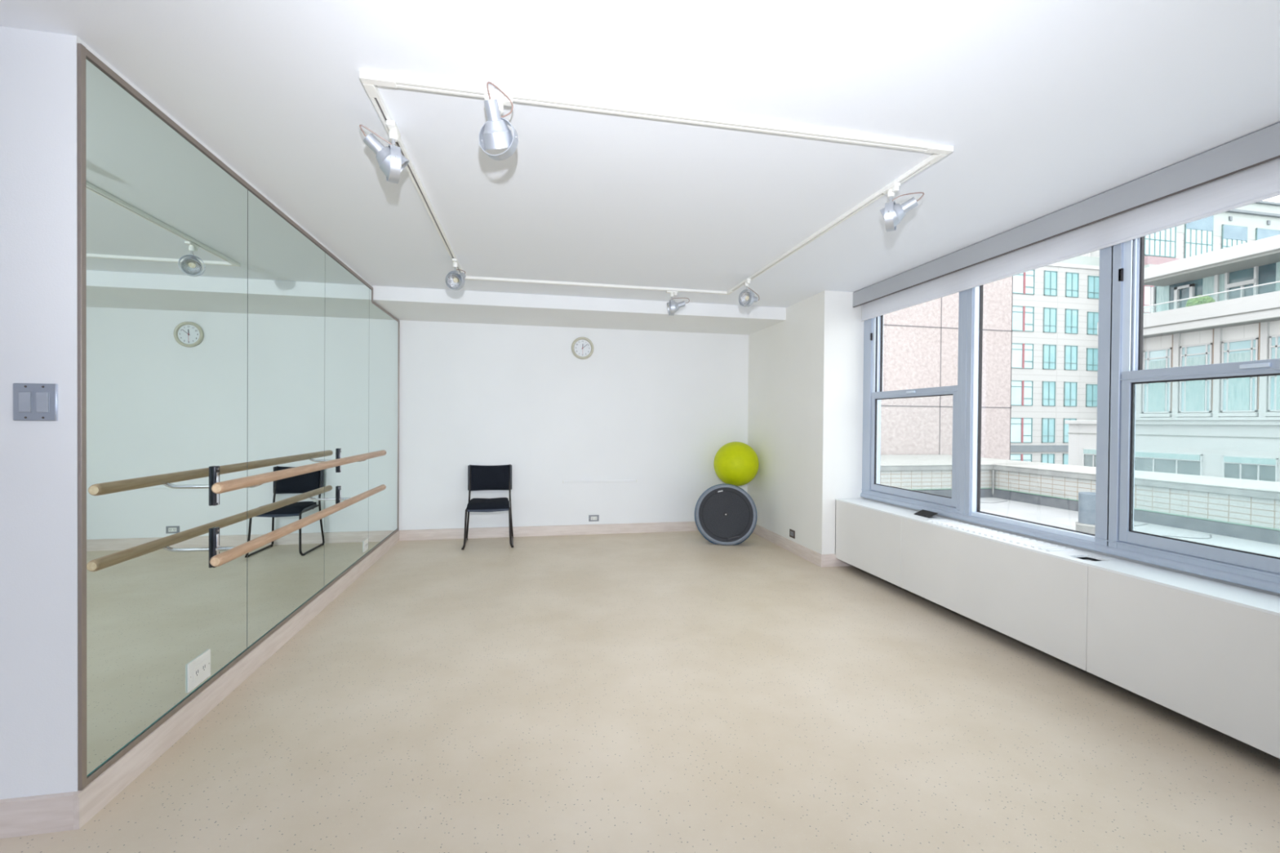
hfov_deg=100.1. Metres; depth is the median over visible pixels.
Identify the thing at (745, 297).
track spotlight
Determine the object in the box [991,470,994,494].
drain pipe
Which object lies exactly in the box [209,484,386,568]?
ballet barre
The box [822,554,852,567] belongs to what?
baseboard
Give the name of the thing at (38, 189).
wall
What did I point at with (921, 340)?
building
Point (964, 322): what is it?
window post
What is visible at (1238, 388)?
window
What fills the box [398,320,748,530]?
wall
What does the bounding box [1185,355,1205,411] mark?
window
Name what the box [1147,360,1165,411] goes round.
window
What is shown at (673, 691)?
floor
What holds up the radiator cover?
on the floor
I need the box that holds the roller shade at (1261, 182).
[860,157,1279,321]
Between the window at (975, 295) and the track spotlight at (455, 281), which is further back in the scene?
the track spotlight at (455, 281)
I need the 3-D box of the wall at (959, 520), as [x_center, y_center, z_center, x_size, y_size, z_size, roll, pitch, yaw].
[3.365,0.088,-0.548,0.160,2.600,11.600,0,1,-11]
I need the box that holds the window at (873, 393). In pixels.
[861,291,962,513]
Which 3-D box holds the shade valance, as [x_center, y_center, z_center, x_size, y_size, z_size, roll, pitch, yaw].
[3.226,-1.138,-0.580,0.140,0.139,11.578,0,1,-11]
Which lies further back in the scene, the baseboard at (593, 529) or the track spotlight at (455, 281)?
the baseboard at (593, 529)
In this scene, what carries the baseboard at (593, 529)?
attached to the wall at (656, 409)
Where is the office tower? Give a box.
[1010,252,1099,464]
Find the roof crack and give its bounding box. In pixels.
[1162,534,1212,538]
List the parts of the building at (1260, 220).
pane, pane, pane, shaded glass, pane, shaded glass, cornice, shaded glass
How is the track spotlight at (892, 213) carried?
hanging from the track
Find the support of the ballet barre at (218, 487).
attached to the wall at (38, 189)
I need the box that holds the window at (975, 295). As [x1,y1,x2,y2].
[964,246,1112,545]
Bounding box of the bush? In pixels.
[1185,294,1215,306]
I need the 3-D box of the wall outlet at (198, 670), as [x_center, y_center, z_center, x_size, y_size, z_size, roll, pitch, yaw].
[-1.978,1.095,2.407,0.009,0.125,0.165,0,1,-11]
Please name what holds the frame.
attached to the wall at (38, 189)
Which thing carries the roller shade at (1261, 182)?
attached to the wall at (959, 520)
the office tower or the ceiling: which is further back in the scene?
the office tower
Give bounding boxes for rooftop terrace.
[980,497,1279,557]
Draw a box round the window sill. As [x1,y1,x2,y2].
[860,492,1279,593]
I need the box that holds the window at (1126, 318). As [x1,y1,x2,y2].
[1093,235,1279,583]
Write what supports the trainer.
on the floor
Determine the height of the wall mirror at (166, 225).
2.410 m
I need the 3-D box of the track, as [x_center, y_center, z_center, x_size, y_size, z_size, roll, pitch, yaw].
[-0.074,-1.266,3.521,2.454,0.024,2.788,0,1,-11]
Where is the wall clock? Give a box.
[571,337,593,359]
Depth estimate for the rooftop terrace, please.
8.44 m
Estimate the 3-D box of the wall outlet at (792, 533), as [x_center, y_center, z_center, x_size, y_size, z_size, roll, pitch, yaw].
[1.594,1.125,5.617,0.009,0.082,0.112,0,1,-11]
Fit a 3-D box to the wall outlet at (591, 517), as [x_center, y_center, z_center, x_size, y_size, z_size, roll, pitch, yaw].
[-0.553,1.100,6.424,0.122,0.076,0.009,0,1,-11]
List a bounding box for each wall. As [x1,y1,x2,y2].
[0,26,397,799]
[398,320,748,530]
[746,290,863,554]
[863,497,1279,596]
[880,454,1279,545]
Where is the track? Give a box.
[359,71,953,294]
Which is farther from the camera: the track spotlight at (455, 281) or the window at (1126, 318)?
the track spotlight at (455, 281)
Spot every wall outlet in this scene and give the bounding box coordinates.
[186,648,210,693]
[363,537,368,552]
[588,515,599,521]
[789,528,795,538]
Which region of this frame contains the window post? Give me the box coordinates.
[959,289,967,515]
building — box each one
[880,275,1013,459]
[1064,234,1279,482]
[1080,200,1279,314]
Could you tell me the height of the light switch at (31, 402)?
0.121 m
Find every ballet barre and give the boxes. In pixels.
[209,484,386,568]
[211,448,386,506]
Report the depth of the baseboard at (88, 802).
2.36 m
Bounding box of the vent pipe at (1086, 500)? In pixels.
[1075,491,1095,533]
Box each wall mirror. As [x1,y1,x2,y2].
[85,57,247,777]
[246,189,324,648]
[324,252,368,586]
[368,288,398,551]
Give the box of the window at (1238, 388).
[1227,351,1250,410]
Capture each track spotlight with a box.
[359,120,408,183]
[445,257,466,290]
[478,81,518,160]
[666,290,689,315]
[738,278,759,306]
[880,182,924,231]
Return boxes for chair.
[461,464,513,550]
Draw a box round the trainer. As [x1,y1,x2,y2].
[694,484,757,545]
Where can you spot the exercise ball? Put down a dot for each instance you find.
(735, 463)
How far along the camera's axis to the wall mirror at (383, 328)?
5.35 m
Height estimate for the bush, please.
0.974 m
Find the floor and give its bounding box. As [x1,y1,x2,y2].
[0,530,1279,852]
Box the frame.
[76,43,399,790]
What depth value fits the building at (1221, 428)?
18.47 m
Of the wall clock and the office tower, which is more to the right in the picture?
the office tower
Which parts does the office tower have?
pane, pane, pane, pane, pane, pane, pane, pane, pane, pane, pane, pane, pane, pane, pane, pane, pane, pane, cornice, pane, pane, pane, pane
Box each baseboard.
[0,791,76,839]
[73,530,399,830]
[399,521,698,541]
[752,524,822,567]
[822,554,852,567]
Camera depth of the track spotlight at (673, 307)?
4.98 m
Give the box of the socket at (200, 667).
[193,657,207,682]
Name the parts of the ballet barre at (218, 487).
bracket plate, support arm, bracket plate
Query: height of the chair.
0.848 m
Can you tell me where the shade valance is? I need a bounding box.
[853,122,1279,307]
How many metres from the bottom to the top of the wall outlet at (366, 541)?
0.100 m
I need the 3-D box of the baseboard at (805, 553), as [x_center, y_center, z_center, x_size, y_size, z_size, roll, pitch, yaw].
[1.529,1.255,5.922,0.016,0.117,1.816,0,1,-11]
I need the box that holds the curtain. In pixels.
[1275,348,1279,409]
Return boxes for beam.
[372,285,786,334]
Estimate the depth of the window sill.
2.94 m
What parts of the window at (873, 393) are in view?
sash, sash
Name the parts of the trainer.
handle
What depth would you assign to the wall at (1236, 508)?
8.74 m
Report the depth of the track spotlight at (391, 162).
2.19 m
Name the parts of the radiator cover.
panel, panel, panel, panel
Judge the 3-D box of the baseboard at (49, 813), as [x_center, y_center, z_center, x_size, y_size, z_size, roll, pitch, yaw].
[-3.330,1.256,1.469,3.000,0.117,0.016,0,1,-11]
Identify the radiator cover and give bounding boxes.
[835,497,1279,759]
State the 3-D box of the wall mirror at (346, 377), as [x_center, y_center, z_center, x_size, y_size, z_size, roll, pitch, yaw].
[-2.370,-0.052,4.364,0.004,2.410,1.055,0,1,-11]
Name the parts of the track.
track rail, track rail, track rail, track rail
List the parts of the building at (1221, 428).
pane, window post, window sill, pane, curtain panel, pane, cornice, door frame, window sill, pane, curtain panel, handrail, window post, curtain panel, window post, window sill, pane, door post, pane, window post, window sill, pane, curtain panel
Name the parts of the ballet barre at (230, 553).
bracket plate, support arm, bracket plate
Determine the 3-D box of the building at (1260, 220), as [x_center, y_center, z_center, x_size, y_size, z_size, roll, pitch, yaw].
[44.108,-0.771,45.327,20.750,32.150,12.450,0,1,-11]
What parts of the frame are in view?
rail, rail, rail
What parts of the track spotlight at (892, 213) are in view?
lock lever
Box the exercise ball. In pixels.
[713,441,759,486]
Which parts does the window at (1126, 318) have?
sash, sash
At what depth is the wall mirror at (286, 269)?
3.20 m
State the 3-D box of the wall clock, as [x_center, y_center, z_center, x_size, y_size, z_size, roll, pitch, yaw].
[-0.681,-0.932,6.363,0.266,0.266,0.034,0,1,-11]
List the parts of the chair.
frame, rail, seat, backrest, frame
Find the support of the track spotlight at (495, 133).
hanging from the track
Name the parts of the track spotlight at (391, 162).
stem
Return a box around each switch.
[13,382,57,421]
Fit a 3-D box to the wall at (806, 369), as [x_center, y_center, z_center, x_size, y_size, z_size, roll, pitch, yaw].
[1.836,0.016,5.978,0.592,2.600,1.800,0,1,-11]
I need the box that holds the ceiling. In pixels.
[0,0,1279,307]

